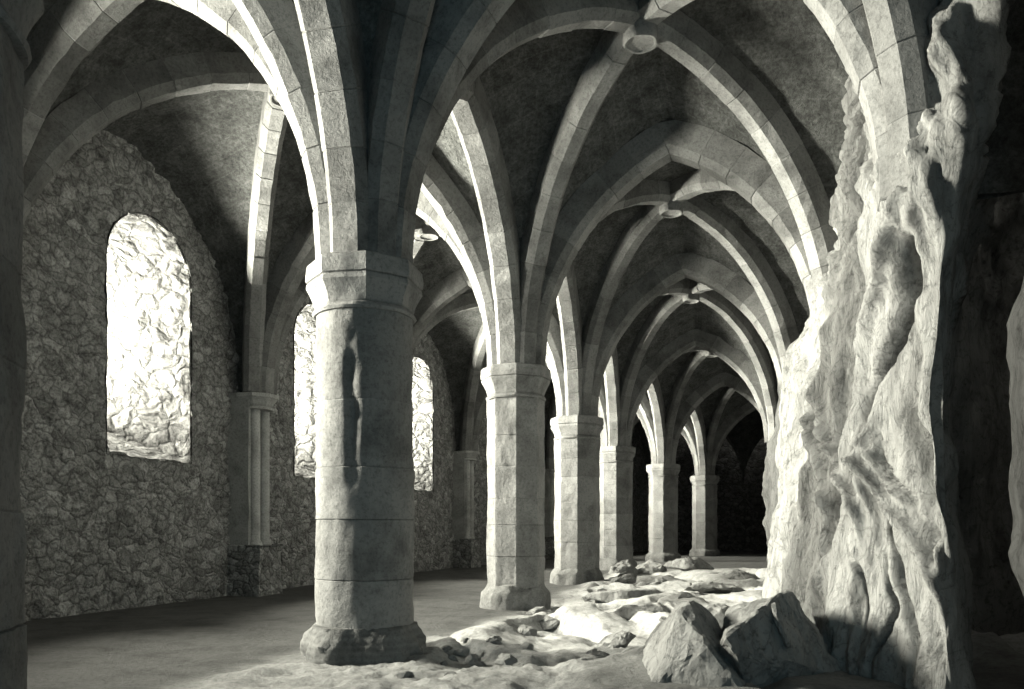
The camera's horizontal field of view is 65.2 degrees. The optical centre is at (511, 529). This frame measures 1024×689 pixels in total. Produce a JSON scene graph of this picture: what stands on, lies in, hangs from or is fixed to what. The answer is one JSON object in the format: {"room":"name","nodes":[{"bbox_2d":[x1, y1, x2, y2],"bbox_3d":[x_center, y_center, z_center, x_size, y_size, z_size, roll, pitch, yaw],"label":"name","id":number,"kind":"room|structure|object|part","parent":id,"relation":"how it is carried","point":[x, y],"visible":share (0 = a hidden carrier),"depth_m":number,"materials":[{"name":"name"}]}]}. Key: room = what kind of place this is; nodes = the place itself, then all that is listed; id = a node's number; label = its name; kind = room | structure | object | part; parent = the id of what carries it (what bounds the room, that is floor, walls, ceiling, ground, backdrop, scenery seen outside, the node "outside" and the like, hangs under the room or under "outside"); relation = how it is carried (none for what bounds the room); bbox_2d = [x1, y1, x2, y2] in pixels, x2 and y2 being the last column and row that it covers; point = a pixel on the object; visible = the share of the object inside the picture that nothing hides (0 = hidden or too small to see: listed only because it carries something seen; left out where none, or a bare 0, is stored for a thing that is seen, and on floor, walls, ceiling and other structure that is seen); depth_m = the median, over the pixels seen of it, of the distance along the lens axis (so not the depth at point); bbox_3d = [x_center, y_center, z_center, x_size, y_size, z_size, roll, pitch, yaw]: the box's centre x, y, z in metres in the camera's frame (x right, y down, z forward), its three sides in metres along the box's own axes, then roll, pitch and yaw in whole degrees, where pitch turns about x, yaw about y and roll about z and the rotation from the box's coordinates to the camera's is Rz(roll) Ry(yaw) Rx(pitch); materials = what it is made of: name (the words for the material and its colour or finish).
{"room":"ruins","nodes":[
{"label":"ruins","id":0,"kind":"room"},
{"bbox_2d":[20,130,647,620],"bbox_3d":[-1.606,-2.850,23.705,2.604,8.400,50.563,0,0,19],"label":"wall","id":1,"kind":"structure","parent":0,"point":[105,532],"depth_m":12.78,"materials":[{"name":"stone"}]},
{"bbox_2d":[104,212,191,463],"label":"window","id":2,"kind":"structure","parent":1,"relation":"in","point":[147,376],"depth_m":14.24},
{"bbox_3d":[-6.870,-1.572,13.517,1.900,0.815,1.978,0,0,16],"label":"sill","id":3,"kind":"part","parent":2,"relation":"part of","materials":[{"name":"grey stone"}]},
{"bbox_2d":[293,303,316,478],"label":"window","id":4,"kind":"structure","parent":1,"relation":"in","point":[304,337],"depth_m":19.38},
{"bbox_3d":[-5.380,-1.592,18.671,1.900,0.860,1.982,0,0,16],"label":"sill","id":5,"kind":"part","parent":4,"relation":"part of","materials":[{"name":"grey stone"}]},
{"bbox_2d":[412,356,433,491],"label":"window","id":6,"kind":"structure","parent":1,"relation":"in","point":[422,400],"depth_m":24.94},
{"bbox_3d":[-3.648,-1.583,24.261,1.900,0.834,1.975,0,0,18],"label":"sill","id":7,"kind":"part","parent":6,"relation":"part of","materials":[{"name":"grey stone"}]},
{"bbox_2d":[23,551,1023,688],"bbox_3d":[4.500,1.227,22.500,31.000,0.582,55.000,0,0,0],"label":"floor","id":8,"kind":"structure","parent":0,"point":[223,642],"depth_m":8.50,"materials":[{"name":"grey stone"}]},
{"bbox_2d":[0,0,43,688],"bbox_3d":[-2.552,-0.620,3.297,1.264,3.980,1.324,0,0,0],"label":"column","id":9,"kind":"structure","parent":8,"relation":"on","point":[17,17],"depth_m":3.42,"materials":[{"name":"stone"}]},
{"bbox_2d":[226,392,282,596],"bbox_3d":[-4.981,-0.620,15.480,0.856,3.980,0.840,0,0,16],"label":"wall pier","id":10,"kind":"object","parent":8,"relation":"on","point":[254,567],"visible":0.94,"depth_m":15.22,"materials":[{"name":"stone"}]},
{"bbox_2d":[300,250,425,665],"bbox_3d":[-1.474,-0.620,8.013,1.331,3.980,1.271,0,0,0],"label":"column","id":11,"kind":"structure","parent":8,"relation":"on","point":[365,302],"depth_m":7.57,"materials":[{"name":"stone"}]},
{"bbox_2d":[22,0,290,166],"bbox_3d":[-4.097,-4.508,8.851,5.562,3.797,0.399,0,0,18],"label":"arch","id":12,"kind":"object","parent":11,"relation":"on","point":[70,30],"visible":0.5,"depth_m":9.00,"materials":[{"name":"stone"}]},
{"bbox_2d":[294,0,368,251],"bbox_3d":[-2.026,-4.341,5.648,0.439,3.462,4.929,0,0,13],"label":"arch","id":13,"kind":"object","parent":11,"relation":"on","point":[331,29],"visible":0.84,"depth_m":7.35,"materials":[{"name":"stone"}]},
{"bbox_2d":[451,76,520,363],"bbox_3d":[-0.703,-4.349,10.504,0.436,3.479,5.314,0,0,17],"label":"arch","id":14,"kind":"object","parent":11,"relation":"on","point":[471,115],"visible":0.48,"depth_m":11.85,"materials":[{"name":"stone"}]},
{"bbox_2d":[415,0,837,299],"bbox_3d":[1.570,-4.610,9.783,6.955,4.000,0.653,0,0,-28],"label":"rib","id":15,"kind":"object","parent":14,"relation":"attached to","point":[680,36],"visible":0.6,"depth_m":10.26,"materials":[{"name":"stone"}]},
{"bbox_2d":[396,0,890,263],"bbox_3d":[0.965,-4.368,7.149,5.200,3.516,0.440,0,0,19],"label":"arch","id":16,"kind":"object","parent":11,"relation":"on","point":[457,29],"visible":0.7,"depth_m":7.50,"materials":[{"name":"stone"}]},
{"bbox_2d":[394,671,414,678],"bbox_3d":[-0.906,1.226,6.790,0.162,0.073,0.133,0,0,-36],"label":"stone","id":17,"kind":"object","parent":8,"relation":"on","point":[405,674],"visible":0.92,"depth_m":6.74,"materials":[{"name":"grey stone"}]},
{"bbox_2d":[440,660,448,665],"bbox_3d":[-0.652,1.259,7.568,0.089,0.056,0.076,0,0,23],"label":"stone","id":18,"kind":"object","parent":8,"relation":"on","point":[444,662],"visible":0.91,"depth_m":7.55,"materials":[{"name":"grey stone"}]},
{"bbox_2d":[441,645,452,650],"bbox_3d":[-0.665,1.202,8.185,0.114,0.049,0.095,0,0,0],"label":"stone","id":19,"kind":"object","parent":8,"relation":"on","point":[445,647],"visible":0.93,"depth_m":8.15,"materials":[{"name":"grey stone"}]},
{"bbox_2d":[443,670,455,676],"bbox_3d":[-0.534,1.241,6.894,0.128,0.054,0.094,0,0,0],"label":"stone","id":20,"kind":"object","parent":8,"relation":"on","point":[450,671],"visible":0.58,"depth_m":6.88,"materials":[{"name":"grey stone"}]},
{"bbox_2d":[448,655,457,660],"bbox_3d":[-0.586,1.266,7.910,0.119,0.066,0.097,0,0,0],"label":"stone","id":21,"kind":"object","parent":8,"relation":"on","point":[451,657],"visible":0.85,"depth_m":7.88,"materials":[{"name":"grey stone"}]},
{"bbox_2d":[452,649,466,656],"bbox_3d":[-0.535,1.252,8.155,0.154,0.075,0.111,0,0,-9],"label":"stone","id":22,"kind":"object","parent":8,"relation":"on","point":[460,652],"visible":1,"depth_m":8.12,"materials":[{"name":"grey stone"}]},
{"bbox_2d":[460,637,468,641],"bbox_3d":[-0.513,1.178,8.605,0.075,0.055,0.090,0,0,39],"label":"stone","id":23,"kind":"object","parent":8,"relation":"on","point":[464,639],"visible":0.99,"depth_m":8.57,"materials":[{"name":"grey stone"}]},
{"bbox_2d":[452,451,481,567],"bbox_3d":[-1.526,-0.620,26.673,0.840,3.980,0.841,0,0,20],"label":"wall pier","id":24,"kind":"object","parent":8,"relation":"on","point":[466,548],"visible":0.98,"depth_m":26.42,"materials":[{"name":"stone"}]},
{"bbox_2d":[465,654,480,662],"bbox_3d":[-0.389,1.279,7.902,0.170,0.110,0.154,0,0,0],"label":"stone","id":25,"kind":"object","parent":8,"relation":"on","point":[471,657],"visible":0.62,"depth_m":7.87,"materials":[{"name":"grey stone"}]},
{"bbox_2d":[465,660,485,666],"bbox_3d":[-0.347,1.299,7.765,0.214,0.080,0.151,0,0,-24],"label":"stone","id":26,"kind":"object","parent":8,"relation":"on","point":[474,662],"visible":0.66,"depth_m":7.73,"materials":[{"name":"grey stone"}]},
{"bbox_2d":[486,638,501,644],"bbox_3d":[-0.195,1.189,8.431,0.176,0.084,0.164,0,0,23],"label":"stone","id":27,"kind":"object","parent":8,"relation":"on","point":[496,641],"visible":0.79,"depth_m":8.39,"materials":[{"name":"grey stone"}]},
{"bbox_2d":[489,635,501,640],"bbox_3d":[-0.179,1.163,8.568,0.146,0.063,0.102,0,0,0],"label":"stone","id":28,"kind":"object","parent":8,"relation":"on","point":[493,636],"visible":0.68,"depth_m":8.55,"materials":[{"name":"grey stone"}]},
{"bbox_2d":[494,653,517,664],"bbox_3d":[-0.046,1.182,7.329,0.199,0.094,0.170,0,0,25],"label":"stone","id":29,"kind":"object","parent":8,"relation":"on","point":[503,658],"visible":1,"depth_m":7.30,"materials":[{"name":"grey stone"}]},
{"bbox_2d":[479,362,550,610],"bbox_3d":[0.057,-0.605,13.015,1.152,4.010,1.151,0,0,0],"label":"column","id":30,"kind":"structure","parent":8,"relation":"on","point":[515,540],"depth_m":12.61,"materials":[{"name":"stone"}]},
{"bbox_2d":[261,190,486,393],"bbox_3d":[-2.490,-4.514,14.249,5.734,3.808,0.398,0,0,26],"label":"arch","id":31,"kind":"object","parent":30,"relation":"on","point":[290,267],"visible":0.42,"depth_m":14.93,"materials":[{"name":"stone"}]},
{"bbox_2d":[536,120,814,365],"bbox_3d":[2.404,-4.364,12.149,5.032,3.508,0.441,0,0,20],"label":"arch","id":32,"kind":"object","parent":30,"relation":"on","point":[717,155],"visible":0.73,"depth_m":12.03,"materials":[{"name":"stone"}]},
{"bbox_2d":[517,642,533,649],"bbox_3d":[0.147,1.217,8.376,0.179,0.088,0.176,0,0,26],"label":"stone","id":33,"kind":"object","parent":8,"relation":"on","point":[525,646],"visible":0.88,"depth_m":8.33,"materials":[{"name":"grey stone"}]},
{"bbox_2d":[517,625,536,635],"bbox_3d":[0.180,1.297,10.213,0.235,0.170,0.250,0,0,-31],"label":"stone","id":34,"kind":"object","parent":8,"relation":"on","point":[526,630],"visible":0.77,"depth_m":10.15,"materials":[{"name":"grey stone"}]},
{"bbox_2d":[527,606,547,615],"bbox_3d":[0.407,1.276,12.256,0.316,0.216,0.325,0,0,-43],"label":"stone","id":35,"kind":"object","parent":8,"relation":"on","point":[533,611],"visible":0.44,"depth_m":12.20,"materials":[{"name":"grey stone"}]},
{"bbox_2d":[544,469,554,558],"bbox_3d":[1.661,-0.620,34.473,0.867,3.980,0.840,0,0,24],"label":"wall pier","id":36,"kind":"object","parent":8,"relation":"on","point":[549,504],"visible":0.62,"depth_m":34.17,"materials":[{"name":"stone"}]},
{"bbox_2d":[539,615,559,630],"bbox_3d":[0.521,1.307,11.203,0.346,0.212,0.268,0,0,-20],"label":"stone","id":37,"kind":"object","parent":8,"relation":"on","point":[548,623],"visible":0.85,"depth_m":11.13,"materials":[{"name":"grey stone"}]},
{"bbox_2d":[550,415,603,584],"bbox_3d":[1.510,-0.605,18.709,1.258,4.010,1.226,0,0,-20],"label":"column","id":38,"kind":"structure","parent":8,"relation":"on","point":[577,438],"depth_m":18.27,"materials":[{"name":"stone"}]},
{"bbox_2d":[412,268,558,415],"bbox_3d":[-1.040,-4.510,19.600,5.467,3.800,0.399,0,0,19],"label":"arch","id":39,"kind":"object","parent":38,"relation":"on","point":[457,282],"visible":0.3,"depth_m":19.69,"materials":[{"name":"stone"}]},
{"bbox_2d":[556,262,582,414],"bbox_3d":[0.793,-4.358,15.854,0.441,3.495,5.984,0,0,14],"label":"arch","id":40,"kind":"object","parent":38,"relation":"on","point":[568,306],"visible":0.32,"depth_m":17.85,"materials":[{"name":"stone"}]},
{"bbox_2d":[591,252,781,415],"bbox_3d":[3.861,-4.363,17.848,5.018,3.505,0.439,0,0,20],"label":"arch","id":41,"kind":"object","parent":38,"relation":"on","point":[710,273],"visible":0.72,"depth_m":17.74,"materials":[{"name":"stone"}]},
{"bbox_2d":[585,649,601,654],"bbox_3d":[0.853,1.274,8.257,0.217,0.076,0.167,0,0,0],"label":"stone","id":42,"kind":"object","parent":8,"relation":"on","point":[594,651],"visible":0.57,"depth_m":8.25,"materials":[{"name":"grey stone"}]},
{"bbox_2d":[593,654,608,658],"bbox_3d":[0.921,1.301,8.092,0.222,0.074,0.132,0,0,0],"label":"stone","id":43,"kind":"object","parent":8,"relation":"on","point":[599,655],"visible":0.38,"depth_m":8.07,"materials":[{"name":"grey stone"}]},
{"bbox_2d":[597,652,609,655],"bbox_3d":[0.925,1.278,8.159,0.140,0.069,0.096,0,0,-19],"label":"stone","id":44,"kind":"object","parent":8,"relation":"on","point":[600,653],"visible":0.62,"depth_m":8.15,"materials":[{"name":"grey stone"}]},
{"bbox_2d":[591,630,635,647],"bbox_3d":[1.105,1.293,9.009,0.582,0.323,0.517,0,0,0],"label":"stone","id":45,"kind":"object","parent":8,"relation":"on","point":[622,638],"visible":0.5,"depth_m":8.89,"materials":[{"name":"grey stone"}]},
{"bbox_2d":[599,445,636,570],"bbox_3d":[3.280,-0.605,25.314,1.274,4.010,1.243,0,0,-16],"label":"column","id":46,"kind":"structure","parent":8,"relation":"on","point":[616,462],"depth_m":24.86,"materials":[{"name":"stone"}]},
{"bbox_2d":[472,382,602,450],"bbox_3d":[0.838,-4.503,26.000,5.122,3.787,0.400,0,0,16],"label":"arch","id":47,"kind":"object","parent":46,"relation":"on","point":[481,403],"visible":0.23,"depth_m":26.38,"materials":[{"name":"stone"}]},
{"bbox_2d":[604,348,619,445],"bbox_3d":[2.400,-4.359,21.998,0.438,3.498,6.919,0,0,15],"label":"arch","id":48,"kind":"object","parent":46,"relation":"on","point":[611,375],"visible":0.34,"depth_m":24.54,"materials":[{"name":"stone"}]},
{"bbox_2d":[626,329,767,445],"bbox_3d":[5.640,-4.362,24.551,5.002,3.504,0.440,0,0,18],"label":"arch","id":49,"kind":"object","parent":46,"relation":"on","point":[714,344],"visible":0.83,"depth_m":24.39,"materials":[{"name":"stone"}]},
{"bbox_2d":[607,572,636,583],"bbox_3d":[2.504,1.111,18.311,0.656,0.315,0.661,0,0,0],"label":"stone","id":50,"kind":"object","parent":8,"relation":"on","point":[625,577],"visible":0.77,"depth_m":18.04,"materials":[{"name":"grey stone"}]},
{"bbox_2d":[582,589,662,602],"bbox_3d":[2.019,1.176,14.318,1.520,0.250,0.777,0,0,-17],"label":"stone","id":51,"kind":"object","parent":8,"relation":"on","point":[600,596],"visible":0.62,"depth_m":14.07,"materials":[{"name":"grey stone"}]},
{"bbox_2d":[608,560,637,573],"bbox_3d":[3.108,1.083,22.292,0.828,0.488,0.786,0,0,0],"label":"stone","id":52,"kind":"object","parent":8,"relation":"on","point":[624,565],"visible":0.59,"depth_m":22.07,"materials":[{"name":"grey stone"}]},
{"bbox_2d":[611,603,665,618],"bbox_3d":[1.749,1.156,11.242,0.875,0.271,0.574,0,0,0],"label":"stone","id":53,"kind":"object","parent":8,"relation":"on","point":[627,611],"visible":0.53,"depth_m":11.05,"materials":[{"name":"grey stone"}]},
{"bbox_2d":[635,582,646,585],"bbox_3d":[2.898,1.213,17.850,0.302,0.127,0.273,0,0,0],"label":"stone","id":54,"kind":"object","parent":8,"relation":"on","point":[638,583],"visible":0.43,"depth_m":17.77,"materials":[{"name":"grey stone"}]},
{"bbox_2d":[635,560,666,574],"bbox_3d":[3.835,1.117,22.557,0.980,0.559,0.864,0,0,39],"label":"stone","id":55,"kind":"object","parent":8,"relation":"on","point":[650,567],"visible":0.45,"depth_m":22.34,"materials":[{"name":"grey stone"}]},
{"bbox_2d":[655,578,666,582],"bbox_3d":[3.256,1.125,17.466,0.267,0.173,0.242,0,0,0],"label":"stone","id":56,"kind":"object","parent":8,"relation":"on","point":[661,580],"visible":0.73,"depth_m":17.37,"materials":[{"name":"grey stone"}]},
{"bbox_2d":[645,463,680,561],"bbox_3d":[6.046,-0.605,32.009,1.404,4.010,1.408,0,0,0],"label":"column","id":57,"kind":"structure","parent":8,"relation":"on","point":[663,477],"depth_m":31.51,"materials":[{"name":"stone"}]},
{"bbox_2d":[636,408,652,463],"bbox_3d":[3.823,-4.502,33.251,5.157,3.784,0.398,0,0,29],"label":"arch","id":58,"kind":"object","parent":57,"relation":"on","point":[639,414],"visible":0.1,"depth_m":32.18,"materials":[{"name":"stone"}]},
{"bbox_2d":[647,376,665,463],"bbox_3d":[4.665,-4.363,28.650,0.441,3.506,7.337,0,0,22],"label":"arch","id":59,"kind":"object","parent":57,"relation":"on","point":[654,391],"visible":0.34,"depth_m":31.04,"materials":[{"name":"stone"}]},
{"bbox_2d":[671,372,759,463],"bbox_3d":[8.277,-4.358,31.199,4.778,3.496,0.437,0,0,20],"label":"arch","id":60,"kind":"object","parent":57,"relation":"on","point":[693,401],"visible":0.58,"depth_m":31.30,"materials":[{"name":"stone"}]},
{"bbox_2d":[677,591,694,598],"bbox_3d":[2.787,1.061,12.828,0.300,0.156,0.245,0,0,0],"label":"stone","id":61,"kind":"object","parent":8,"relation":"on","point":[681,594],"visible":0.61,"depth_m":12.74,"materials":[{"name":"grey stone"}]},
{"bbox_2d":[663,557,713,569],"bbox_3d":[4.802,0.906,21.831,1.015,0.355,1.032,0,0,-34],"label":"stone","id":62,"kind":"object","parent":8,"relation":"on","point":[687,563],"visible":1,"depth_m":21.59,"materials":[{"name":"grey stone"}]},
{"bbox_2d":[642,600,745,686],"bbox_3d":[1.503,0.997,6.821,0.960,0.794,1.569,0,0,0],"label":"boulder","id":63,"kind":"object","parent":8,"relation":"on","point":[683,648],"visible":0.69,"depth_m":6.35,"materials":[{"name":"grey stone"}]},
{"bbox_2d":[689,475,719,555],"bbox_3d":[9.299,-0.605,38.601,1.387,4.010,1.375,0,0,-9],"label":"column","id":64,"kind":"structure","parent":8,"relation":"on","point":[704,487],"depth_m":38.10,"materials":[{"name":"stone"}]},
{"bbox_2d":[633,415,695,474],"bbox_3d":[7.025,-4.503,39.701,5.099,3.786,0.398,0,0,26],"label":"arch","id":65,"kind":"object","parent":64,"relation":"on","point":[637,419],"visible":0.22,"depth_m":38.81,"materials":[{"name":"stone"}]},
{"bbox_2d":[691,405,706,474],"bbox_3d":[7.676,-4.364,35.299,0.441,3.508,7.443,0,0,26],"label":"arch","id":66,"kind":"object","parent":64,"relation":"on","point":[696,416],"visible":0.31,"depth_m":37.66,"materials":[{"name":"stone"}]},
{"bbox_2d":[711,402,756,474],"bbox_3d":[11.451,-4.360,37.599,4.787,3.500,0.439,0,0,25],"label":"arch","id":67,"kind":"object","parent":64,"relation":"on","point":[739,414],"visible":0.45,"depth_m":37.98,"materials":[{"name":"stone"}]},
{"bbox_2d":[684,581,745,593],"bbox_3d":[4.054,1.143,15.619,1.353,0.317,0.771,0,0,0],"label":"stone","id":68,"kind":"object","parent":8,"relation":"on","point":[707,587],"visible":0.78,"depth_m":15.40,"materials":[{"name":"grey stone"}]},
{"bbox_2d":[705,603,728,628],"bbox_3d":[2.445,1.147,9.536,0.815,0.516,0.563,0,0,-31],"label":"stone","id":69,"kind":"object","parent":8,"relation":"on","point":[718,610],"visible":0.11,"depth_m":9.43,"materials":[{"name":"grey stone"}]},
{"bbox_2d":[710,570,759,579],"bbox_3d":[5.610,1.277,20.333,1.697,0.537,0.788,0,0,0],"label":"stone","id":70,"kind":"object","parent":8,"relation":"on","point":[730,574],"visible":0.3,"depth_m":20.05,"materials":[{"name":"grey stone"}]},
{"bbox_2d":[719,591,840,686],"bbox_3d":[2.257,0.968,6.951,1.289,0.908,1.808,0,0,0],"label":"boulder","id":71,"kind":"object","parent":8,"relation":"on","point":[766,641],"visible":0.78,"depth_m":6.38,"materials":[{"name":"grey stone"}]},
{"bbox_2d":[762,0,1023,688],"bbox_3d":[5.191,-2.751,10.492,4.887,8.408,9.603,0,0,0],"label":"rock outcrop","id":72,"kind":"object","parent":8,"relation":"on","point":[891,528],"visible":0.85,"depth_m":6.70,"materials":[{"name":"grey stone"}]},
{"bbox_2d":[1006,278,1023,595],"bbox_3d":[3.892,-2.750,3.886,2.517,8.400,2.562,0,0,18],"label":"rock pillar","id":73,"kind":"structure","parent":8,"relation":"on","point":[1014,354],"depth_m":4.37,"materials":[{"name":"grey stone"}]},
{"bbox_2d":[26,0,1023,485],"bbox_3d":[3.764,-4.664,21.898,14.702,4.174,50.567,0,0,18],"label":"ceiling","id":74,"kind":"structure","parent":0,"point":[203,144],"depth_m":12.01,"materials":[{"name":"stone"}]},
{"bbox_2d":[23,52,496,365],"bbox_3d":[-3.364,-4.681,11.428,7.445,4.142,0.536,0,0,-26],"label":"rib","id":75,"kind":"object","parent":74,"relation":"attached to","point":[76,120],"visible":0.52,"depth_m":10.72,"materials":[{"name":"stone"}]},
{"bbox_2d":[242,92,286,391],"bbox_3d":[-3.313,-4.683,11.722,0.479,4.146,8.200,0,0,-26],"label":"rib","id":76,"kind":"object","parent":74,"relation":"attached to","point":[273,121],"visible":0.43,"depth_m":14.15,"materials":[{"name":"stone"}]},
{"bbox_2d":[268,87,281,107],"bbox_3d":[-3.294,-6.430,11.557,0.441,0.480,0.440,0,0,0],"label":"boss","id":77,"kind":"object","parent":74,"relation":"attached to","point":[272,98],"visible":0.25,"depth_m":11.53,"materials":[{"name":"stone"}]},
{"bbox_2d":[232,0,329,259],"bbox_3d":[-4.470,-4.678,6.361,6.727,4.135,0.503,0,0,-30],"label":"rib","id":78,"kind":"object","parent":74,"relation":"attached to","point":[274,25],"visible":0.62,"depth_m":7.55,"materials":[{"name":"stone"}]},
{"bbox_2d":[367,0,434,255],"bbox_3d":[0.667,-4.609,5.370,0.739,3.999,6.688,0,0,-42],"label":"rib","id":79,"kind":"object","parent":74,"relation":"attached to","point":[402,26],"visible":0.84,"depth_m":7.43,"materials":[{"name":"stone"}]},
{"bbox_2d":[274,214,565,415],"bbox_3d":[-1.735,-4.677,17.032,7.204,4.135,0.517,0,0,-26],"label":"rib","id":80,"kind":"object","parent":74,"relation":"attached to","point":[554,350],"visible":0.22,"depth_m":18.18,"materials":[{"name":"stone"}]},
{"bbox_2d":[413,220,429,262],"bbox_3d":[-1.733,-4.682,16.761,0.443,4.145,8.236,0,0,-26],"label":"rib","id":81,"kind":"object","parent":74,"relation":"attached to","point":[418,243],"visible":0.08,"depth_m":17.50,"materials":[{"name":"stone"}]},
{"bbox_2d":[418,224,438,240],"bbox_3d":[-1.766,-6.430,16.932,0.441,0.480,0.440,0,0,0],"label":"boss","id":82,"kind":"object","parent":74,"relation":"attached to","point":[428,233],"visible":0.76,"depth_m":16.79,"materials":[{"name":"stone"}]},
{"bbox_2d":[460,324,486,450],"bbox_3d":[-0.050,-4.685,22.695,0.394,4.150,8.478,0,0,-21],"label":"rib","id":83,"kind":"object","parent":74,"relation":"attached to","point":[478,354],"visible":0.31,"depth_m":25.86,"materials":[{"name":"stone"}]},
{"bbox_2d":[412,292,608,445],"bbox_3d":[-0.124,-4.684,22.856,8.280,4.148,0.485,0,0,-35],"label":"rib","id":84,"kind":"object","parent":74,"relation":"attached to","point":[467,301],"visible":0.29,"depth_m":21.80,"materials":[{"name":"stone"}]},
{"bbox_2d":[545,390,556,468],"bbox_3d":[2.366,-4.681,29.888,0.516,4.142,9.256,0,0,-10],"label":"rib","id":85,"kind":"object","parent":74,"relation":"attached to","point":[549,462],"visible":0.14,"depth_m":33.86,"materials":[{"name":"stone"}]},
{"bbox_2d":[485,394,656,463],"bbox_3d":[2.181,-4.683,29.425,9.202,4.145,0.535,0,0,-35],"label":"rib","id":86,"kind":"object","parent":74,"relation":"attached to","point":[645,407],"visible":0.2,"depth_m":31.47,"materials":[{"name":"stone"}]},
{"bbox_2d":[520,0,693,363],"bbox_3d":[1.746,-4.612,9.654,0.398,4.003,7.373,0,0,-26],"label":"rib","id":87,"kind":"object","parent":74,"relation":"attached to","point":[609,58],"visible":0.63,"depth_m":11.56,"materials":[{"name":"stone"}]},
{"bbox_2d":[623,18,657,53],"bbox_3d":[1.606,-6.290,9.977,0.441,0.480,0.440,0,0,0],"label":"boss","id":88,"kind":"object","parent":74,"relation":"attached to","point":[641,37],"visible":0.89,"depth_m":9.88,"materials":[{"name":"stone"}]},
{"bbox_2d":[581,169,733,414],"bbox_3d":[3.156,-4.613,15.019,0.419,4.006,7.974,0,0,-24],"label":"rib","id":89,"kind":"object","parent":74,"relation":"attached to","point":[687,186],"visible":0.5,"depth_m":16.88,"materials":[{"name":"stone"}]},
{"bbox_2d":[619,279,712,445],"bbox_3d":[4.751,-4.609,21.153,0.396,3.999,8.684,0,0,-19],"label":"rib","id":90,"kind":"object","parent":74,"relation":"attached to","point":[667,305],"visible":0.46,"depth_m":23.59,"materials":[{"name":"stone"}]},
{"bbox_2d":[659,200,682,217],"bbox_3d":[3.054,-6.290,15.327,0.441,0.480,0.440,0,0,0],"label":"boss","id":91,"kind":"object","parent":74,"relation":"attached to","point":[671,209],"visible":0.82,"depth_m":15.22,"materials":[{"name":"stone"}]},
{"bbox_2d":[665,351,705,463],"bbox_3d":[6.991,-4.611,27.888,0.441,4.002,8.317,0,0,-13],"label":"rib","id":92,"kind":"object","parent":74,"relation":"attached to","point":[696,357],"visible":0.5,"depth_m":30.59,"materials":[{"name":"stone"}]},
{"bbox_2d":[683,293,699,303],"bbox_3d":[4.750,-6.290,21.207,0.441,0.480,0.440,0,0,0],"label":"boss","id":93,"kind":"object","parent":74,"relation":"attached to","point":[690,298],"visible":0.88,"depth_m":21.05,"materials":[{"name":"stone"}]},
{"bbox_2d":[684,419,699,474],"bbox_3d":[5.461,-4.680,36.526,8.612,4.140,0.423,0,0,-28],"label":"rib","id":94,"kind":"object","parent":74,"relation":"attached to","point":[689,428],"visible":0.16,"depth_m":38.10,"materials":[{"name":"stone"}]},
{"bbox_2d":[685,346,706,352],"bbox_3d":[6.898,-4.612,27.845,8.736,4.004,0.395,0,0,-35],"label":"rib","id":95,"kind":"object","parent":74,"relation":"attached to","point":[696,348],"visible":0.05,"depth_m":27.27,"materials":[{"name":"stone"}]},
{"bbox_2d":[598,180,798,368],"bbox_3d":[3.040,-4.615,15.132,7.239,4.010,0.669,0,0,-33],"label":"rib","id":96,"kind":"object","parent":74,"relation":"attached to","point":[723,228],"visible":0.53,"depth_m":15.99,"materials":[{"name":"stone"}]},
{"bbox_2d":[705,351,716,357],"bbox_3d":[6.957,-6.290,27.882,0.441,0.480,0.440,0,0,0],"label":"boss","id":97,"kind":"object","parent":74,"relation":"attached to","point":[708,354],"visible":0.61,"depth_m":27.87,"materials":[{"name":"stone"}]},
{"bbox_2d":[659,279,778,440],"bbox_3d":[4.769,-4.612,21.237,8.131,4.003,0.405,0,0,-38],"label":"rib","id":98,"kind":"object","parent":74,"relation":"attached to","point":[736,319],"visible":0.52,"depth_m":22.65,"materials":[{"name":"stone"}]},
{"bbox_2d":[706,386,734,474],"bbox_3d":[9.877,-4.615,34.492,0.421,4.011,8.175,0,0,-8],"label":"rib","id":99,"kind":"object","parent":74,"relation":"attached to","point":[721,402],"visible":0.37,"depth_m":37.28,"materials":[{"name":"stone"}]},
{"bbox_2d":[862,0,937,192],"bbox_3d":[0.356,-4.612,4.901,6.593,4.005,0.584,0,0,-27],"label":"rib","id":100,"kind":"object","parent":74,"relation":"attached to","point":[899,30],"visible":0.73,"depth_m":6.02,"materials":[{"name":"stone"}]},
{"bbox_2d":[647,434,767,551],"bbox_3d":[14.010,-2.900,44.872,13.118,8.500,0.136,0,0,24],"label":"wall","id":101,"kind":"structure","parent":0,"point":[741,509],"depth_m":45.54,"materials":[{"name":"black stone"}]},
{"bbox_2d":[761,367,780,564],"bbox_3d":[9.768,-2.850,21.730,5.617,8.600,54.022,0,0,15],"label":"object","id":102,"kind":"structure","parent":0,"point":[771,473],"depth_m":23.28,"materials":[{"name":"grey stone"}]}
]}

